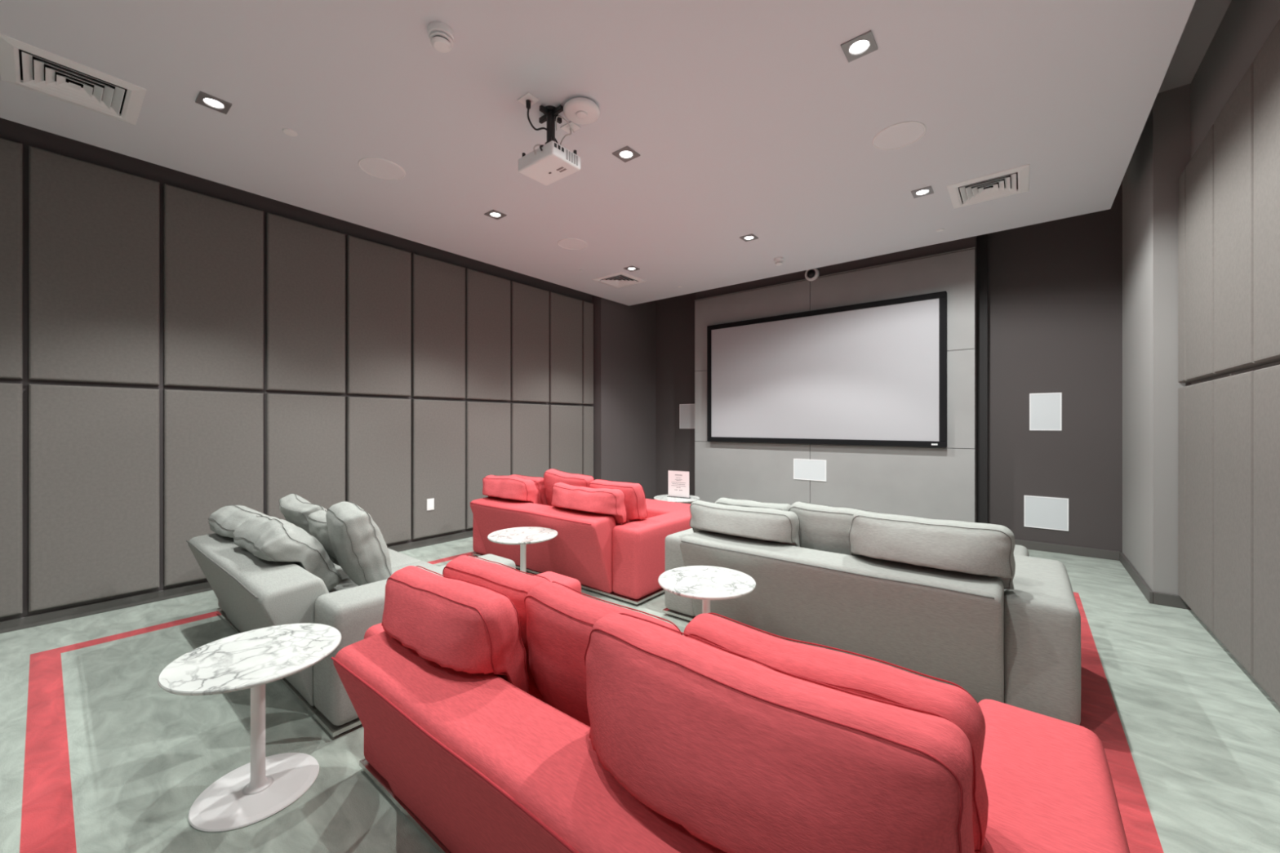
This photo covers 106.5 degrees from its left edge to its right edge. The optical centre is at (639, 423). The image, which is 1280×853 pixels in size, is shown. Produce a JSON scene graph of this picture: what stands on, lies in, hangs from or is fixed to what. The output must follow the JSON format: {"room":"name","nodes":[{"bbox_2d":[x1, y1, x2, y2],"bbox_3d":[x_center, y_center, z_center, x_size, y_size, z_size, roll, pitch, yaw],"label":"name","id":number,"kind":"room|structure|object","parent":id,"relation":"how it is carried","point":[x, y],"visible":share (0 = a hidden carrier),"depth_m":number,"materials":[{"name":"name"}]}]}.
{"room":"home theater","nodes":[
{"label":"home theater","id":0,"kind":"room"},
{"bbox_2d":[0,117,592,621],"bbox_3d":[-2.706,-0.512,4.256,0.164,3.485,9.168,0,0,39],"label":"wall","id":1,"kind":"structure","parent":0,"point":[26,135],"depth_m":3.34,"materials":[{"name":"grey paint"}]},
{"bbox_2d":[0,137,22,379],"bbox_3d":[-3.859,-0.966,2.638,0.057,1.398,0.556,0,0,39],"label":"wall panel","id":2,"kind":"object","parent":1,"relation":"attached to","point":[11,152],"visible":1,"depth_m":2.80,"materials":[{"name":"beige fabric"}]},
{"bbox_2d":[0,382,22,617],"bbox_3d":[-3.859,0.445,2.638,0.057,1.365,0.556,0,0,39],"label":"wall panel","id":3,"kind":"object","parent":1,"relation":"attached to","point":[11,394],"visible":1,"depth_m":2.80,"materials":[{"name":"beige fabric"}]},
{"bbox_2d":[28,146,159,385],"bbox_3d":[-3.498,-0.966,3.090,0.057,1.398,0.556,0,0,39],"label":"wall panel","id":4,"kind":"object","parent":1,"relation":"attached to","point":[94,228],"visible":1,"depth_m":3.05,"materials":[{"name":"beige fabric"}]},
{"bbox_2d":[28,383,159,612],"bbox_3d":[-3.498,0.445,3.090,0.057,1.365,0.556,0,0,39],"label":"wall panel","id":5,"kind":"object","parent":1,"relation":"attached to","point":[94,451],"visible":1,"depth_m":3.05,"materials":[{"name":"beige fabric"}]},
{"bbox_2d":[163,183,263,390],"bbox_3d":[-3.136,-0.966,3.541,0.057,1.398,0.556,0,0,39],"label":"wall panel","id":6,"kind":"object","parent":1,"relation":"attached to","point":[213,247],"visible":1,"depth_m":3.49,"materials":[{"name":"beige fabric"}]},
{"bbox_2d":[163,389,263,586],"bbox_3d":[-3.136,0.445,3.541,0.057,1.365,0.556,0,0,39],"label":"wall panel","id":7,"kind":"object","parent":1,"relation":"attached to","point":[213,442],"visible":0.76,"depth_m":3.46,"materials":[{"name":"beige fabric"}]},
{"bbox_2d":[265,212,345,393],"bbox_3d":[-2.775,-0.966,3.993,0.057,1.398,0.556,0,0,39],"label":"wall panel","id":8,"kind":"object","parent":1,"relation":"attached to","point":[305,263],"visible":1,"depth_m":3.95,"materials":[{"name":"beige fabric"}]},
{"bbox_2d":[265,393,345,521],"bbox_3d":[-2.775,0.445,3.993,0.057,1.365,0.556,0,0,39],"label":"wall panel","id":9,"kind":"object","parent":1,"relation":"attached to","point":[305,434],"visible":0.63,"depth_m":3.95,"materials":[{"name":"beige fabric"}]},
{"bbox_2d":[0,497,654,633],"bbox_3d":[-2.620,1.189,4.082,0.189,0.082,9.004,0,0,39],"label":"baseboard","id":10,"kind":"structure","parent":1,"relation":"attached to","point":[9,625],"depth_m":3.19,"materials":[{"name":"grey paint"}]},
{"bbox_2d":[346,235,411,396],"bbox_3d":[-2.413,-0.966,4.445,0.057,1.398,0.556,0,0,39],"label":"wall panel","id":11,"kind":"object","parent":1,"relation":"attached to","point":[379,276],"visible":1,"depth_m":4.40,"materials":[{"name":"beige fabric"}]},
{"bbox_2d":[346,396,411,544],"bbox_3d":[-2.413,0.445,4.445,0.057,1.365,0.556,0,0,39],"label":"wall panel","id":12,"kind":"object","parent":1,"relation":"attached to","point":[379,430],"visible":0.76,"depth_m":4.43,"materials":[{"name":"beige fabric"}]},
{"bbox_2d":[411,253,465,399],"bbox_3d":[-2.052,-0.966,4.896,0.057,1.398,0.556,0,0,39],"label":"wall panel","id":13,"kind":"object","parent":1,"relation":"attached to","point":[437,286],"visible":0.97,"depth_m":4.85,"materials":[{"name":"beige fabric"}]},
{"bbox_2d":[411,399,465,538],"bbox_3d":[-2.052,0.445,4.896,0.057,1.365,0.556,0,0,39],"label":"wall panel","id":14,"kind":"object","parent":1,"relation":"attached to","point":[437,427],"visible":0.95,"depth_m":4.85,"materials":[{"name":"beige fabric"}]},
{"bbox_2d":[426,497,434,511],"bbox_3d":[-2.096,0.808,4.786,0.010,0.115,0.074,0,0,39],"label":"wall outlet","id":15,"kind":"object","parent":14,"relation":"attached to","point":[430,502],"visible":1,"depth_m":4.79,"materials":[{"name":"white plastic"}]},
{"bbox_2d":[464,268,511,400],"bbox_3d":[-1.690,-0.966,5.348,0.057,1.398,0.556,0,0,39],"label":"wall panel","id":16,"kind":"object","parent":1,"relation":"attached to","point":[487,296],"visible":0.97,"depth_m":5.30,"materials":[{"name":"beige fabric"}]},
{"bbox_2d":[465,401,511,528],"bbox_3d":[-1.690,0.445,5.348,0.057,1.365,0.556,0,0,39],"label":"wall panel","id":17,"kind":"object","parent":1,"relation":"attached to","point":[487,424],"visible":0.74,"depth_m":5.26,"materials":[{"name":"beige fabric"}]},
{"bbox_2d":[511,280,549,402],"bbox_3d":[-1.329,-0.966,5.800,0.057,1.398,0.556,0,0,39],"label":"wall panel","id":18,"kind":"object","parent":1,"relation":"attached to","point":[530,305],"visible":0.97,"depth_m":5.75,"materials":[{"name":"beige fabric"}]},
{"bbox_2d":[511,403,549,477],"bbox_3d":[-1.329,0.445,5.800,0.057,1.365,0.556,0,0,39],"label":"wall panel","id":19,"kind":"object","parent":1,"relation":"attached to","point":[530,423],"visible":0.6,"depth_m":5.75,"materials":[{"name":"beige fabric"}]},
{"bbox_2d":[549,291,582,404],"bbox_3d":[-0.967,-0.966,6.252,0.057,1.398,0.556,0,0,39],"label":"wall panel","id":20,"kind":"object","parent":1,"relation":"attached to","point":[565,312],"visible":0.97,"depth_m":6.19,"materials":[{"name":"beige fabric"}]},
{"bbox_2d":[549,404,582,475],"bbox_3d":[-0.967,0.445,6.252,0.057,1.365,0.556,0,0,39],"label":"wall panel","id":21,"kind":"object","parent":1,"relation":"attached to","point":[565,421],"visible":0.6,"depth_m":6.21,"materials":[{"name":"beige fabric"}]},
{"bbox_2d":[582,301,593,404],"bbox_3d":[-0.719,-0.966,6.561,0.057,1.398,0.192,0,0,39],"label":"wall panel","id":22,"kind":"object","parent":1,"relation":"attached to","point":[587,307],"visible":0.97,"depth_m":6.52,"materials":[{"name":"beige fabric"}]},
{"bbox_2d":[582,406,593,479],"bbox_3d":[-0.719,0.445,6.561,0.057,1.365,0.192,0,0,39],"label":"wall panel","id":23,"kind":"object","parent":1,"relation":"attached to","point":[587,411],"visible":0.6,"depth_m":6.53,"materials":[{"name":"beige fabric"}]},
{"bbox_2d":[0,0,1195,306],"bbox_3d":[-0.789,-1.734,2.170,5.043,0.025,8.307,0,0,39],"label":"ceiling","id":24,"kind":"structure","parent":0,"point":[742,117],"depth_m":2.67,"materials":[{"name":"white paint"}]},
{"bbox_2d":[0,33,146,124],"bbox_3d":[-2.868,-1.760,2.427,0.467,0.103,0.467,0,0,39],"label":"ceiling vent","id":25,"kind":"object","parent":24,"relation":"in","point":[22,64],"visible":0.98,"depth_m":2.42,"materials":[{"name":"white plastic"}]},
{"bbox_2d":[195,91,231,114],"bbox_3d":[-2.285,-1.718,2.564,0.128,0.007,0.128,0,0,39],"label":"recessed light","id":26,"kind":"object","parent":24,"relation":"in","point":[203,99],"visible":1,"depth_m":2.56,"materials":[{"name":"grey metal"}]},
{"bbox_2d":[358,157,405,180],"bbox_3d":[-1.741,-1.718,3.231,0.282,0.007,0.282,0,0,39],"label":"ceiling speaker","id":27,"kind":"object","parent":24,"relation":"attached to","point":[381,168],"visible":1,"depth_m":3.22,"materials":[{"name":"white"}]},
{"bbox_2d":[428,21,454,53],"bbox_3d":[-0.872,-1.686,2.100,0.107,0.072,0.107,0,0,39],"label":"smoke detector","id":28,"kind":"object","parent":24,"relation":"attached to","point":[442,36],"visible":1,"depth_m":2.07,"materials":[{"name":"white plastic"}]},
{"bbox_2d":[484,209,506,219],"bbox_3d":[-1.189,-1.718,3.934,0.128,0.007,0.128,0,0,39],"label":"recessed light","id":29,"kind":"object","parent":24,"relation":"in","point":[494,214],"visible":1,"depth_m":3.93,"materials":[{"name":"grey metal"}]},
{"bbox_2d":[517,92,539,106],"bbox_3d":[-0.593,-1.717,2.540,0.095,0.009,0.074,0,0,39],"label":"outlet","id":30,"kind":"object","parent":24,"relation":"attached to","point":[534,100],"visible":0.8,"depth_m":2.53,"materials":[{"name":"white plastic"}]},
{"bbox_2d":[525,99,558,151],"bbox_3d":[-0.505,-1.558,2.569,0.146,0.309,0.191,0,0,39],"label":"power cable","id":31,"kind":"object","parent":30,"relation":"hanging from","point":[527,101],"visible":0.66,"depth_m":2.54,"materials":[{"name":"black plastic"}]},
{"bbox_2d":[518,105,580,185],"bbox_3d":[-0.489,-1.543,2.590,0.289,0.358,0.212,0,0,39],"label":"projector","id":32,"kind":"object","parent":24,"relation":"hanging from","point":[555,162],"visible":0.99,"depth_m":2.56,"materials":[{"name":"white plastic"}]},
{"bbox_2d":[560,121,580,133],"bbox_3d":[-0.404,-1.717,2.776,0.095,0.009,0.074,0,0,39],"label":"outlet","id":33,"kind":"object","parent":24,"relation":"attached to","point":[566,127],"visible":0.84,"depth_m":2.77,"materials":[{"name":"white plastic"}]},
{"bbox_2d":[533,115,573,154],"bbox_3d":[-0.451,-1.559,2.622,0.066,0.310,0.337,0,0,27],"label":"cable","id":34,"kind":"object","parent":33,"relation":"hanging from","point":[571,128],"visible":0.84,"depth_m":2.65,"materials":[{"name":"white plastic"}]},
{"bbox_2d":[557,238,587,249],"bbox_3d":[-0.645,-1.718,4.581,0.282,0.007,0.282,0,0,39],"label":"ceiling speaker","id":35,"kind":"object","parent":24,"relation":"attached to","point":[566,243],"visible":1,"depth_m":4.56,"materials":[{"name":"white"}]},
{"bbox_2d":[563,97,599,124],"bbox_3d":[-0.318,-1.698,2.602,0.200,0.046,0.200,0,0,39],"label":"smoke detector","id":36,"kind":"object","parent":24,"relation":"attached to","point":[578,110],"visible":1,"depth_m":2.57,"materials":[{"name":"white plastic"}]},
{"bbox_2d":[591,271,646,288],"bbox_3d":[-0.246,-1.760,5.742,0.467,0.103,0.467,0,0,39],"label":"ceiling vent","id":37,"kind":"object","parent":24,"relation":"in","point":[620,279],"visible":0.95,"depth_m":5.75,"materials":[{"name":"white plastic"}]},
{"bbox_2d":[612,146,639,162],"bbox_3d":[-0.088,-1.718,3.053,0.128,0.007,0.128,0,0,39],"label":"recessed light","id":38,"kind":"object","parent":24,"relation":"in","point":[625,154],"visible":1,"depth_m":3.05,"materials":[{"name":"grey metal"}]},
{"bbox_2d":[739,233,758,241],"bbox_3d":[1.009,-1.718,4.423,0.128,0.007,0.128,0,0,39],"label":"recessed light","id":39,"kind":"object","parent":24,"relation":"in","point":[750,237],"visible":1,"depth_m":4.41,"materials":[{"name":"grey metal"}]},
{"bbox_2d":[840,30,877,62],"bbox_3d":[1.001,-1.718,2.182,0.128,0.007,0.128,0,0,39],"label":"recessed light","id":40,"kind":"object","parent":24,"relation":"in","point":[860,46],"visible":1,"depth_m":2.18,"materials":[{"name":"grey metal"}]},
{"bbox_2d":[872,120,926,150],"bbox_3d":[1.548,-1.718,2.862,0.282,0.007,0.282,0,0,39],"label":"ceiling speaker","id":41,"kind":"object","parent":24,"relation":"attached to","point":[898,135],"visible":1,"depth_m":2.85,"materials":[{"name":"white"}]},
{"bbox_2d":[911,186,933,198],"bbox_3d":[2.097,-1.718,3.552,0.128,0.007,0.128,0,0,39],"label":"recessed light","id":42,"kind":"object","parent":24,"relation":"in","point":[927,190],"visible":1,"depth_m":3.55,"materials":[{"name":"grey metal"}]},
{"bbox_2d":[946,164,1029,208],"bbox_3d":[2.546,-1.760,3.497,0.467,0.103,0.467,0,0,39],"label":"ceiling vent","id":43,"kind":"object","parent":24,"relation":"in","point":[1015,180],"visible":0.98,"depth_m":3.50,"materials":[{"name":"white plastic"}]},
{"bbox_2d":[592,295,655,498],"bbox_3d":[-0.207,-0.512,7.113,0.168,3.485,1.255,0,0,39],"label":"wall","id":44,"kind":"structure","parent":0,"point":[624,405],"depth_m":6.96,"materials":[{"name":"grey paint"}]},
{"bbox_2d":[0,536,1279,852],"bbox_3d":[-0.472,1.279,2.468,5.888,0.098,9.168,0,0,39],"label":"floor","id":45,"kind":"structure","parent":0,"point":[96,757],"depth_m":1.88,"materials":[{"name":"grey carpet"}]},
{"bbox_2d":[157,622,341,831],"bbox_3d":[-1.285,1.000,1.609,0.476,0.461,0.476,0,0,21],"label":"side table","id":46,"kind":"object","parent":45,"relation":"on","point":[260,788],"visible":1,"depth_m":1.58,"materials":[{"name":"white stone"}]},
{"bbox_2d":[186,519,515,737],"bbox_3d":[-1.745,0.941,2.741,1.988,0.578,1.052,0,0,39],"label":"sofa","id":47,"kind":"object","parent":45,"relation":"on","point":[251,592],"visible":0.47,"depth_m":2.00,"materials":[{"name":"grey fabric"}]},
{"bbox_2d":[205,504,274,537],"bbox_3d":[-2.319,0.658,2.848,0.489,0.335,0.335,0,0,31],"label":"cushion","id":48,"kind":"object","parent":47,"relation":"on","point":[222,520],"visible":0.34,"depth_m":2.72,"materials":[{"name":"grey fabric"}]},
{"bbox_2d":[232,515,343,592],"bbox_3d":[-1.818,0.684,2.477,0.671,0.374,0.349,0,0,39],"label":"cushion","id":49,"kind":"object","parent":47,"relation":"on","point":[270,539],"visible":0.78,"depth_m":2.32,"materials":[{"name":"grey fabric"}]},
{"bbox_2d":[278,491,324,534],"bbox_3d":[-2.134,0.627,3.082,0.477,0.367,0.285,0,0,36],"label":"cushion","id":50,"kind":"object","parent":47,"relation":"on","point":[295,508],"visible":0.39,"depth_m":2.97,"materials":[{"name":"grey fabric"}]},
{"bbox_2d":[307,507,342,567],"bbox_3d":[-1.750,0.674,2.790,0.399,0.341,0.238,0,0,36],"label":"cushion","id":51,"kind":"object","parent":47,"relation":"on","point":[317,520],"visible":0.25,"depth_m":2.72,"materials":[{"name":"grey fabric"}]},
{"bbox_2d":[324,502,393,585],"bbox_3d":[-1.443,0.627,2.459,0.245,0.411,0.451,0,0,-43],"label":"cushion","id":52,"kind":"object","parent":47,"relation":"on","point":[359,546],"visible":0.84,"depth_m":2.30,"materials":[{"name":"grey fabric"}]},
{"bbox_2d":[337,548,421,579],"bbox_3d":[-1.939,0.956,3.093,0.742,0.129,0.738,0,0,39],"label":"seat cushion","id":53,"kind":"object","parent":47,"relation":"on","point":[397,559],"depth_m":3.12,"materials":[{"name":"grey fabric"}]},
{"bbox_2d":[335,561,437,591],"bbox_3d":[-1.358,0.956,2.627,0.742,0.129,0.736,0,0,39],"label":"seat cushion","id":54,"kind":"object","parent":47,"relation":"on","point":[348,582],"depth_m":2.96,"materials":[{"name":"grey fabric"}]},
{"bbox_2d":[487,526,557,571],"bbox_3d":[-0.815,1.000,3.335,0.476,0.461,0.476,0,0,-3],"label":"side table","id":55,"kind":"object","parent":45,"relation":"on","point":[524,535],"visible":0.51,"depth_m":3.32,"materials":[{"name":"white stone"}]},
{"bbox_2d":[470,496,692,604],"bbox_3d":[-0.577,0.941,4.096,1.989,0.578,1.054,0,0,39],"label":"sofa","id":56,"kind":"object","parent":45,"relation":"on","point":[625,562],"visible":0.75,"depth_m":3.43,"materials":[{"name":"red fabric"}]},
{"bbox_2d":[481,475,538,503],"bbox_3d":[-1.151,0.654,4.171,0.670,0.386,0.244,0,0,40],"label":"cushion","id":57,"kind":"object","parent":56,"relation":"on","point":[516,488],"visible":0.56,"depth_m":4.01,"materials":[{"name":"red fabric"}]},
{"bbox_2d":[507,474,546,505],"bbox_3d":[-1.011,0.660,4.359,0.486,0.388,0.216,0,0,41],"label":"cushion","id":58,"kind":"object","parent":56,"relation":"on","point":[540,482],"visible":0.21,"depth_m":4.19,"materials":[{"name":"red fabric"}]},
{"bbox_2d":[543,469,593,507],"bbox_3d":[-0.591,0.604,4.041,0.565,0.411,0.211,0,0,41],"label":"cushion","id":59,"kind":"object","parent":56,"relation":"on","point":[553,477],"visible":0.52,"depth_m":4.01,"materials":[{"name":"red fabric"}]},
{"bbox_2d":[553,484,627,525],"bbox_3d":[-0.403,0.664,3.567,0.692,0.382,0.254,0,0,39],"label":"cushion","id":60,"kind":"object","parent":56,"relation":"on","point":[591,500],"visible":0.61,"depth_m":3.42,"materials":[{"name":"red fabric"}]},
{"bbox_2d":[588,480,647,524],"bbox_3d":[-0.169,0.636,3.686,0.503,0.390,0.213,0,0,38],"label":"cushion","id":61,"kind":"object","parent":56,"relation":"on","point":[634,500],"visible":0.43,"depth_m":3.52,"materials":[{"name":"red fabric"}]},
{"bbox_2d":[644,498,691,518],"bbox_3d":[-0.085,0.993,4.710,1.691,0.474,0.463,0,0,39],"label":"ottoman","id":62,"kind":"object","parent":45,"relation":"on","point":[654,507],"visible":0.03,"depth_m":4.34,"materials":[{"name":"red fabric"}]},
{"bbox_2d":[653,494,699,502],"bbox_3d":[0.381,1.000,4.978,0.476,0.461,0.476,0,0,41],"label":"side table","id":63,"kind":"object","parent":45,"relation":"on","point":[663,497],"visible":0.34,"depth_m":4.87,"materials":[{"name":"white stone"}]},
{"bbox_2d":[666,470,690,498],"bbox_3d":[0.405,0.631,4.995,0.246,0.275,0.066,0,0,31],"label":"sign holder","id":64,"kind":"object","parent":63,"relation":"on","point":[678,481],"visible":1,"depth_m":4.99,"materials":[{"name":"white plastic"}]},
{"bbox_2d":[671,474,684,490],"bbox_3d":[0.402,0.614,4.990,0.164,0.162,0.001,0,0,31],"label":"print","id":65,"kind":"object","parent":64,"relation":"attached to","point":[675,474],"depth_m":4.98},
{"bbox_2d":[657,565,755,617],"bbox_3d":[0.327,1.000,2.356,0.476,0.461,0.476,0,0,-30],"label":"side table","id":66,"kind":"object","parent":45,"relation":"on","point":[705,583],"visible":0.48,"depth_m":2.32,"materials":[{"name":"white stone"}]},
{"bbox_2d":[329,570,1130,852],"bbox_3d":[-0.004,0.941,1.346,1.988,0.578,1.056,0,0,39],"label":"sofa","id":67,"kind":"object","parent":45,"relation":"on","point":[477,762],"visible":0.59,"depth_m":1.00,"materials":[{"name":"red fabric"}]},
{"bbox_2d":[383,565,529,692],"bbox_3d":[-0.577,0.668,1.422,0.600,0.412,0.249,0,0,36],"label":"cushion","id":68,"kind":"object","parent":67,"relation":"on","point":[443,620],"visible":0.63,"depth_m":1.28,"materials":[{"name":"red fabric"}]},
{"bbox_2d":[443,556,552,700],"bbox_3d":[-0.459,0.677,1.621,0.534,0.402,0.228,0,0,42],"label":"cushion","id":69,"kind":"object","parent":67,"relation":"on","point":[517,584],"visible":0.27,"depth_m":1.51,"materials":[{"name":"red fabric"}]},
{"bbox_2d":[524,581,682,728],"bbox_3d":[-0.097,0.666,1.274,0.527,0.414,0.216,0,0,35],"label":"cushion","id":70,"kind":"object","parent":67,"relation":"on","point":[562,622],"visible":0.43,"depth_m":1.25,"materials":[{"name":"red fabric"}]},
{"bbox_2d":[586,616,973,852],"bbox_3d":[0.161,0.617,0.818,0.677,0.421,0.253,0,0,42],"label":"cushion","id":71,"kind":"object","parent":67,"relation":"on","point":[747,753],"visible":1,"depth_m":0.70,"materials":[{"name":"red fabric"}]},
{"bbox_2d":[688,613,990,852],"bbox_3d":[0.358,0.642,0.975,0.578,0.402,0.216,0,0,41],"label":"cushion","id":72,"kind":"object","parent":67,"relation":"on","point":[952,706],"visible":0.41,"depth_m":0.85,"materials":[{"name":"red fabric"}]},
{"bbox_2d":[662,528,1080,724],"bbox_3d":[1.135,0.941,2.725,1.989,0.578,1.054,0,0,39],"label":"sofa","id":73,"kind":"object","parent":45,"relation":"on","point":[1020,646],"visible":0.82,"depth_m":2.12,"materials":[{"name":"grey fabric"}]},
{"bbox_2d":[689,501,800,546],"bbox_3d":[0.588,0.673,2.787,0.679,0.393,0.249,0,0,38],"label":"cushion","id":74,"kind":"object","parent":73,"relation":"on","point":[782,526],"visible":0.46,"depth_m":2.68,"materials":[{"name":"grey fabric"}]},
{"bbox_2d":[714,497,789,510],"bbox_3d":[0.709,0.675,2.985,0.518,0.385,0.216,0,0,35],"label":"cushion","id":75,"kind":"object","parent":73,"relation":"on","point":[722,500],"visible":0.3,"depth_m":2.94,"materials":[{"name":"grey fabric"}]},
{"bbox_2d":[788,500,857,555],"bbox_3d":[1.081,0.644,2.642,0.519,0.405,0.213,0,0,37],"label":"cushion","id":76,"kind":"object","parent":73,"relation":"on","point":[826,527],"visible":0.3,"depth_m":2.59,"materials":[{"name":"grey fabric"}]},
{"bbox_2d":[849,509,1014,590],"bbox_3d":[1.301,0.631,2.194,0.654,0.404,0.251,0,0,40],"label":"cushion","id":77,"kind":"object","parent":73,"relation":"on","point":[985,550],"visible":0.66,"depth_m":2.09,"materials":[{"name":"grey fabric"}]},
{"bbox_2d":[1012,544,1028,556],"bbox_3d":[1.628,0.994,3.340,1.692,0.473,0.463,0,0,39],"label":"ottoman","id":78,"kind":"object","parent":45,"relation":"on","point":[1020,550],"visible":0.08,"depth_m":2.86,"materials":[{"name":"grey fabric"}]},
{"bbox_2d":[695,235,976,523],"bbox_3d":[2.140,-0.512,5.854,3.242,3.485,0.287,0,0,39],"label":"wall","id":79,"kind":"structure","parent":0,"point":[968,242],"depth_m":5.29,"materials":[{"name":"grey paint"}]},
{"bbox_2d":[804,268,819,281],"bbox_3d":[2.041,-1.784,5.693,0.164,0.164,0.088,0,0,39],"label":"dome camera","id":80,"kind":"object","parent":79,"relation":"attached to","point":[812,274],"visible":0.94,"depth_m":5.67,"materials":[{"name":"white plastic"}]},
{"bbox_2d":[694,248,974,523],"bbox_3d":[2.043,-0.248,5.733,3.236,2.951,0.025,0,0,39],"label":"cladding","id":81,"kind":"object","parent":79,"relation":"attached to","point":[926,482],"visible":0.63,"depth_m":5.36,"materials":[{"name":"grey fabric"}]},
{"bbox_2d":[793,458,826,481],"bbox_3d":[2.029,0.551,5.721,0.390,0.250,0.009,0,0,39],"label":"wall speaker","id":82,"kind":"object","parent":81,"relation":"attached to","point":[803,468],"visible":1,"depth_m":5.71,"materials":[{"name":"white plastic"}]},
{"bbox_2d":[706,290,946,447],"bbox_3d":[2.015,-0.546,5.686,2.762,1.573,0.079,0,0,39],"label":"projection screen","id":83,"kind":"object","parent":81,"relation":"attached to","point":[874,373],"visible":1,"depth_m":5.48,"materials":[{"name":"white fabric"}]},
{"bbox_2d":[694,247,975,301],"bbox_3d":[2.042,-1.736,5.731,3.242,0.008,0.029,0,0,39],"label":"trim","id":84,"kind":"structure","parent":79,"relation":"attached to","point":[971,248],"depth_m":5.43,"materials":[{"name":"grey paint"}]},
{"bbox_2d":[976,233,987,524],"bbox_3d":[3.497,-0.512,4.884,0.089,3.485,0.107,0,0,39],"label":"trim","id":85,"kind":"structure","parent":79,"relation":"attached to","point":[981,240],"depth_m":4.84,"materials":[{"name":"grey"}]},
{"bbox_2d":[655,180,1122,551],"bbox_3d":[2.341,-0.512,5.983,5.560,3.485,0.164,0,0,39],"label":"wall","id":86,"kind":"structure","parent":0,"point":[1055,287],"depth_m":4.61,"materials":[{"name":"grey paint"}]},
{"bbox_2d":[679,404,694,428],"bbox_3d":[0.712,-0.111,7.175,0.279,0.369,0.009,0,0,39],"label":"wall speaker","id":87,"kind":"object","parent":86,"relation":"attached to","point":[686,411],"visible":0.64,"depth_m":7.18,"materials":[{"name":"white plastic"}]},
{"bbox_2d":[683,502,1119,560],"bbox_3d":[2.282,1.189,5.912,5.219,0.082,0.020,0,0,39],"label":"baseboard","id":88,"kind":"structure","parent":86,"relation":"attached to","point":[1034,545],"depth_m":4.50,"materials":[{"name":"grey paint"}]},
{"bbox_2d":[1029,392,1062,431],"bbox_3d":[3.911,-0.115,4.614,0.237,0.361,0.009,0,0,39],"label":"wall speaker","id":89,"kind":"object","parent":86,"relation":"attached to","point":[1045,409],"visible":1,"depth_m":4.61,"materials":[{"name":"white plastic"}]},
{"bbox_2d":[1023,495,1068,531],"bbox_3d":[3.914,0.859,4.612,0.328,0.308,0.009,0,0,39],"label":"wall speaker","id":90,"kind":"object","parent":86,"relation":"attached to","point":[1039,512],"visible":1,"depth_m":4.61,"materials":[{"name":"white plastic"}]},
{"bbox_2d":[1122,83,1191,595],"bbox_3d":[3.988,-0.512,3.730,0.172,3.485,1.296,0,0,39],"label":"wall","id":91,"kind":"structure","parent":0,"point":[1162,153],"depth_m":3.30,"materials":[{"name":"grey paint"}]},
{"bbox_2d":[1119,551,1191,609],"bbox_3d":[3.974,1.189,3.728,0.193,0.082,1.316,0,0,39],"label":"baseboard","id":92,"kind":"structure","parent":91,"relation":"attached to","point":[1153,597],"depth_m":3.27,"materials":[{"name":"grey paint"}]},
{"bbox_2d":[1158,0,1231,93],"bbox_3d":[-0.472,-2.296,2.468,5.888,0.082,9.168,0,0,39],"label":"beam","id":93,"kind":"structure","parent":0,"point":[1206,16],"depth_m":2.82,"materials":[{"name":"grey paint"}]},
{"bbox_2d":[1191,0,1279,707],"bbox_3d":[1.762,-0.512,0.680,0.164,3.485,9.168,0,0,39],"label":"wall","id":94,"kind":"structure","parent":0,"point":[1246,25],"depth_m":2.58,"materials":[{"name":"grey paint"}]},
{"bbox_2d":[1177,386,1186,602],"bbox_3d":[3.559,0.453,3.106,0.061,1.390,0.187,0,0,39],"label":"wall panel","id":95,"kind":"object","parent":94,"relation":"attached to","point":[1182,390],"visible":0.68,"depth_m":3.10,"materials":[{"name":"beige fabric"}]},
{"bbox_2d":[1177,167,1199,382],"bbox_3d":[3.559,-0.955,3.106,0.061,1.369,0.187,0,0,39],"label":"wall panel","id":96,"kind":"object","parent":94,"relation":"attached to","point":[1182,179],"visible":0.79,"depth_m":3.10,"materials":[{"name":"beige fabric"}]},
{"bbox_2d":[1186,379,1214,633],"bbox_3d":[3.320,0.453,2.807,0.061,1.390,0.560,0,0,39],"label":"wall panel","id":97,"kind":"object","parent":94,"relation":"attached to","point":[1200,396],"visible":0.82,"depth_m":2.80,"materials":[{"name":"beige fabric"}]},
{"bbox_2d":[1186,124,1229,381],"bbox_3d":[3.320,-0.955,2.807,0.061,1.369,0.560,0,0,39],"label":"wall panel","id":98,"kind":"object","parent":94,"relation":"attached to","point":[1200,168],"visible":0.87,"depth_m":2.80,"materials":[{"name":"beige fabric"}]},
{"bbox_2d":[1213,370,1254,676],"bbox_3d":[2.964,0.453,2.362,0.061,1.390,0.560,0,0,39],"label":"wall panel","id":99,"kind":"object","parent":94,"relation":"attached to","point":[1233,395],"visible":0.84,"depth_m":2.34,"materials":[{"name":"beige fabric"}]},
{"bbox_2d":[1213,61,1272,373],"bbox_3d":[2.964,-0.955,2.362,0.061,1.369,0.560,0,0,39],"label":"wall panel","id":100,"kind":"object","parent":94,"relation":"attached to","point":[1233,127],"visible":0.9,"depth_m":2.34,"materials":[{"name":"beige fabric"}]},
{"bbox_2d":[1253,364,1279,706],"bbox_3d":[2.608,0.453,1.917,0.061,1.390,0.560,0,0,39],"label":"wall panel","id":101,"kind":"object","parent":94,"relation":"attached to","point":[1266,380],"visible":1,"depth_m":2.02,"materials":[{"name":"beige fabric"}]},
{"bbox_2d":[1253,19,1279,363],"bbox_3d":[2.608,-0.955,1.917,0.061,1.369,0.560,0,0,39],"label":"wall panel","id":102,"kind":"object","parent":94,"relation":"attached to","point":[1267,61],"visible":1,"depth_m":2.02,"materials":[{"name":"beige fabric"}]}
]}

